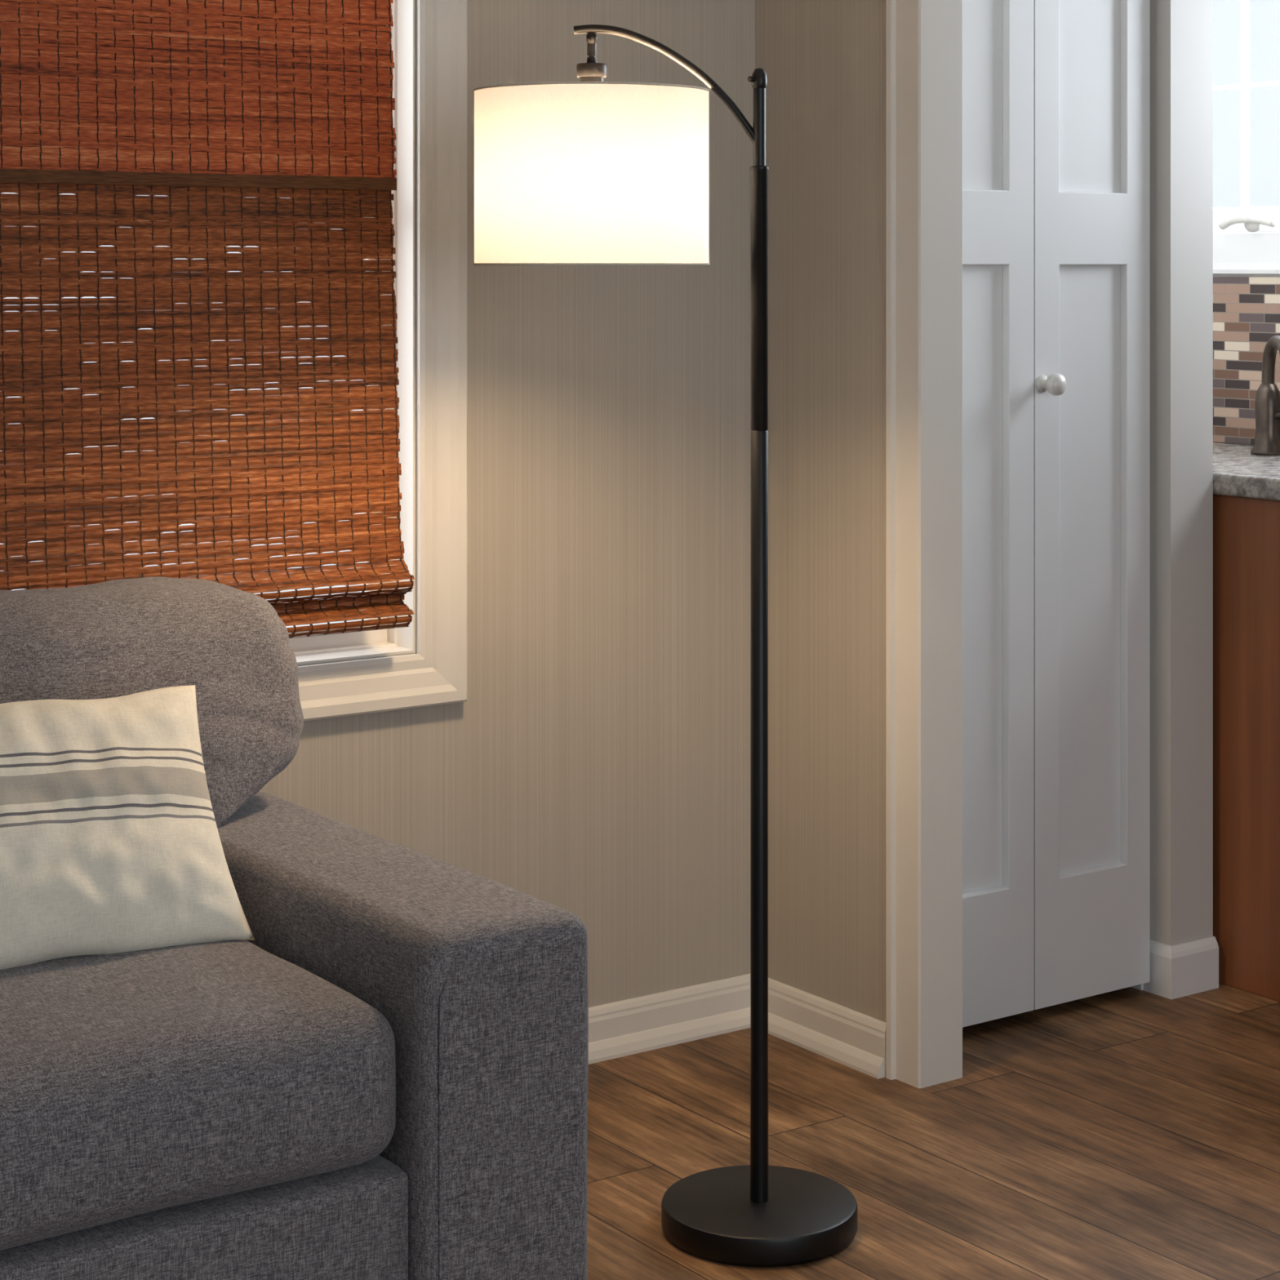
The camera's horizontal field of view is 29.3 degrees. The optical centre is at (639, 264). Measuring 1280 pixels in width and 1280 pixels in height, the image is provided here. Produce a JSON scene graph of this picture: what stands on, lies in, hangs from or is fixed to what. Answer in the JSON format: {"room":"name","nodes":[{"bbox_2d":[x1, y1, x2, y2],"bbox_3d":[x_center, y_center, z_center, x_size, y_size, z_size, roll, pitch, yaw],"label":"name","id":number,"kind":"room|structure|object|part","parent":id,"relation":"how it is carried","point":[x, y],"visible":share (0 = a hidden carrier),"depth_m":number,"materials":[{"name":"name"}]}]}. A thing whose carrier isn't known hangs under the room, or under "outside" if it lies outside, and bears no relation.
{"room":"living room","nodes":[
{"label":"living room","id":0,"kind":"room"},
{"bbox_2d":[262,0,755,1007],"bbox_3d":[-1.473,0.080,3.115,4.000,2.440,0.130,0,0,-35],"label":"wall","id":1,"kind":"structure","parent":0,"point":[594,766],"depth_m":4.04,"materials":[{"name":"beige paint"}]},
{"bbox_2d":[30,0,416,666],"bbox_3d":[-0.772,-0.074,3.608,0.953,1.370,0.126,0,0,-35],"label":"window","id":2,"kind":"structure","parent":1,"relation":"in","point":[338,647],"depth_m":3.84,"materials":[{"name":"white glass"}]},
{"bbox_3d":[-0.788,-0.080,3.631,0.862,0.040,0.027,0,0,-35],"label":"meeting rail","id":3,"kind":"part","parent":2,"relation":"part of","materials":[{"name":"brown wood"}]},
{"bbox_2d":[0,0,414,638],"bbox_3d":[-0.735,-0.095,3.525,0.880,1.300,0.122,0,0,-35],"label":"bamboo blind","id":4,"kind":"object","parent":2,"relation":"attached to","point":[206,107],"visible":0.93,"depth_m":3.58,"materials":[{"name":"wood"}]},
{"bbox_2d":[295,0,467,720],"bbox_3d":[-0.728,-0.074,3.546,1.106,1.523,0.026,0,0,-35],"label":"window frame","id":5,"kind":"structure","parent":1,"relation":"attached to","point":[437,674],"depth_m":3.83,"materials":[{"name":"white wood"}]},
{"bbox_2d":[586,973,750,1064],"bbox_3d":[-1.424,1.258,3.054,3.989,0.084,0.024,0,0,-35],"label":"baseboard","id":6,"kind":"structure","parent":1,"relation":"attached to","point":[638,1024],"depth_m":4.09,"materials":[{"name":"white wood"}]},
{"bbox_2d":[755,0,885,1022],"bbox_3d":[0.309,0.080,4.129,0.082,2.440,0.530,0,0,-35],"label":"wall","id":7,"kind":"structure","parent":0,"point":[823,62],"depth_m":4.07,"materials":[{"name":"beige paint"}]},
{"bbox_2d":[768,977,885,1079],"bbox_3d":[0.289,1.258,4.065,0.024,0.084,0.350,0,0,-35],"label":"baseboard","id":8,"kind":"structure","parent":7,"relation":"attached to","point":[851,1038],"depth_m":4.04,"materials":[{"name":"white wood"}]},
{"bbox_2d":[885,0,962,1088],"bbox_3d":[0.440,0.085,3.943,0.104,2.430,0.124,0,0,-35],"label":"trim","id":9,"kind":"structure","parent":7,"relation":"attached to","point":[924,37],"depth_m":3.90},
{"bbox_2d":[586,982,1279,1279],"bbox_3d":[0.528,1.350,1.540,5.650,0.100,6.450,0,0,-35],"label":"floor","id":10,"kind":"structure","parent":0,"point":[1129,1133],"depth_m":3.62,"materials":[{"name":"brown wood"}]},
{"bbox_2d":[0,577,588,1279],"bbox_3d":[-1.266,0.855,2.417,2.256,0.889,1.057,0,0,-35],"label":"sofa","id":11,"kind":"object","parent":10,"relation":"on","point":[388,1080],"visible":0.72,"depth_m":2.54,"materials":[{"name":"grey fabric"}]},
{"bbox_2d":[0,684,254,970],"bbox_3d":[-0.697,0.623,2.692,0.536,0.278,0.203,0,0,-36],"label":"throw pillow","id":12,"kind":"object","parent":11,"relation":"on","point":[110,842],"visible":1,"depth_m":2.71,"materials":[{"name":"fabric"}]},
{"bbox_2d":[0,577,303,826],"bbox_3d":[-0.919,0.586,2.931,1.096,0.350,0.328,0,0,-35],"label":"cushion","id":13,"kind":"object","parent":11,"relation":"on","point":[225,640],"depth_m":3.08,"materials":[{"name":"grey fabric"}]},
{"bbox_2d":[0,939,395,1250],"bbox_3d":[-0.832,0.838,2.587,0.904,0.182,0.815,0,0,-35],"label":"seat cushion","id":14,"kind":"object","parent":11,"relation":"on","point":[150,1098],"depth_m":2.42,"materials":[{"name":"grey fabric"}]},
{"bbox_3d":[-1.263,1.075,2.417,1.804,0.289,1.012,0,0,-35],"label":"frame","id":15,"kind":"part","parent":11,"relation":"part of","materials":[{"name":"grey fabric"}]},
{"bbox_3d":[-0.437,0.962,3.002,0.218,0.539,1.052,0,0,-35],"label":"arm","id":16,"kind":"part","parent":11,"relation":"part of","materials":[{"name":"grey fabric"}]},
{"bbox_2d":[473,24,857,1267],"bbox_3d":[0.033,0.488,3.317,0.516,1.624,0.319,0,0,-7],"label":"floor lamp","id":17,"kind":"object","parent":10,"relation":"on","point":[590,171],"visible":1,"depth_m":3.21,"materials":[{"name":"black"}]},
{"bbox_3d":[-0.065,-0.117,3.305,0.316,0.235,0.316,0,0,-35],"label":"lamp shade","id":18,"kind":"part","parent":17,"relation":"part of","materials":[{"name":"fabric"}]},
{"bbox_3d":[0.036,-0.243,3.312,0.253,0.164,0.041,0,0,-4],"label":"arm","id":19,"kind":"part","parent":17,"relation":"part of","materials":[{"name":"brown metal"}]},
{"bbox_2d":[1213,442,1279,1001],"bbox_3d":[1.393,0.838,4.433,0.595,0.925,2.415,0,0,-35],"label":"base cabinet","id":20,"kind":"object","parent":10,"relation":"on","point":[1246,486],"visible":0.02,"depth_m":4.39,"materials":[{"name":"brown wood"}]},
{"bbox_2d":[1213,442,1279,501],"bbox_3d":[1.388,0.395,4.430,0.583,0.040,2.415,0,0,-35],"label":"countertop","id":21,"kind":"structure","parent":20,"relation":"on","point":[1237,473],"depth_m":4.42,"materials":[{"name":"stone"}]},
{"bbox_2d":[1250,335,1279,455],"bbox_3d":[1.256,0.256,4.792,0.073,0.238,0.188,0,0,-12],"label":"kitchen faucet","id":22,"kind":"object","parent":21,"relation":"on","point":[1267,403],"visible":1,"depth_m":4.83,"materials":[{"name":"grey metal"}]},
{"bbox_2d":[1150,0,1213,946],"bbox_3d":[0.450,0.080,4.630,0.712,2.440,1.015,0,0,-35],"label":"wall","id":23,"kind":"structure","parent":0,"point":[1181,31],"depth_m":4.38,"materials":[{"name":"paint"}]},
{"bbox_2d":[962,0,1033,1026],"bbox_3d":[0.553,0.274,4.136,0.280,2.008,0.030,0,0,-35],"label":"leaf","id":24,"kind":"object","parent":23,"relation":"attached to","point":[997,35],"visible":0.56,"depth_m":4.17,"materials":[{"name":"white wood"}]},
{"bbox_2d":[1033,0,1150,1009],"bbox_3d":[0.797,0.274,4.279,0.286,2.008,0.079,0,0,-35],"label":"leaf","id":25,"kind":"object","parent":23,"relation":"attached to","point":[1091,58],"depth_m":4.30,"materials":[{"name":"white wood"}]},
{"bbox_3d":[0.705,0.204,4.195,0.039,0.039,0.049,0,0,-35],"label":"knob","id":26,"kind":"part","parent":25,"relation":"part of","materials":[{"name":"silver metal"}]},
{"bbox_2d":[1131,983,1143,990],"bbox_3d":[0.666,0.275,4.249,0.576,2.050,0.037,0,0,-35],"label":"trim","id":27,"kind":"structure","parent":23,"relation":"attached to","point":[1140,987],"depth_m":4.39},
{"bbox_2d":[1143,939,1171,999],"bbox_3d":[0.927,1.255,4.369,0.013,0.090,0.067,0,0,-35],"label":"baseboard","id":28,"kind":"structure","parent":23,"relation":"attached to","point":[1160,984],"depth_m":4.36,"materials":[{"name":"white wood"}]},
{"bbox_2d":[1171,936,1218,999],"bbox_3d":[0.987,1.255,4.379,0.123,0.090,0.013,0,0,-35],"label":"baseboard","id":29,"kind":"structure","parent":23,"relation":"attached to","point":[1195,963],"depth_m":4.37,"materials":[{"name":"white wood"}]},
{"bbox_2d":[1213,273,1279,445],"bbox_3d":[2.775,0.080,3.099,0.120,2.440,6.200,0,0,-35],"label":"wall","id":30,"kind":"structure","parent":0,"point":[1214,274],"depth_m":5.13,"materials":[{"name":"paint"}]},
{"bbox_2d":[1213,276,1279,444],"bbox_3d":[1.632,0.200,4.602,0.012,0.349,2.415,0,0,-35],"label":"backsplash","id":31,"kind":"structure","parent":30,"relation":"attached to","point":[1246,309],"depth_m":5.13,"materials":[{"name":"tile"}]},
{"bbox_2d":[1213,205,1279,273],"bbox_3d":[1.552,-0.443,4.806,0.137,0.921,1.566,0,0,-35],"label":"window frame","id":32,"kind":"structure","parent":30,"relation":"attached to","point":[1236,250],"depth_m":5.12,"materials":[{"name":"white wood"}]},
{"bbox_2d":[1213,0,1279,206],"bbox_3d":[1.551,-0.443,4.805,0.020,0.655,1.300,0,0,-35],"label":"muntins","id":33,"kind":"object","parent":30,"relation":"attached to","point":[1244,85],"visible":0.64,"depth_m":5.18,"materials":[{"name":"white wood"}]},
{"bbox_2d":[1218,213,1276,231],"bbox_3d":[1.259,-0.088,5.077,0.029,0.040,0.145,0,0,-35],"label":"crank latch","id":34,"kind":"object","parent":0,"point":[1253,222],"visible":1,"depth_m":5.07,"materials":[{"name":"beige metal"}]}
]}

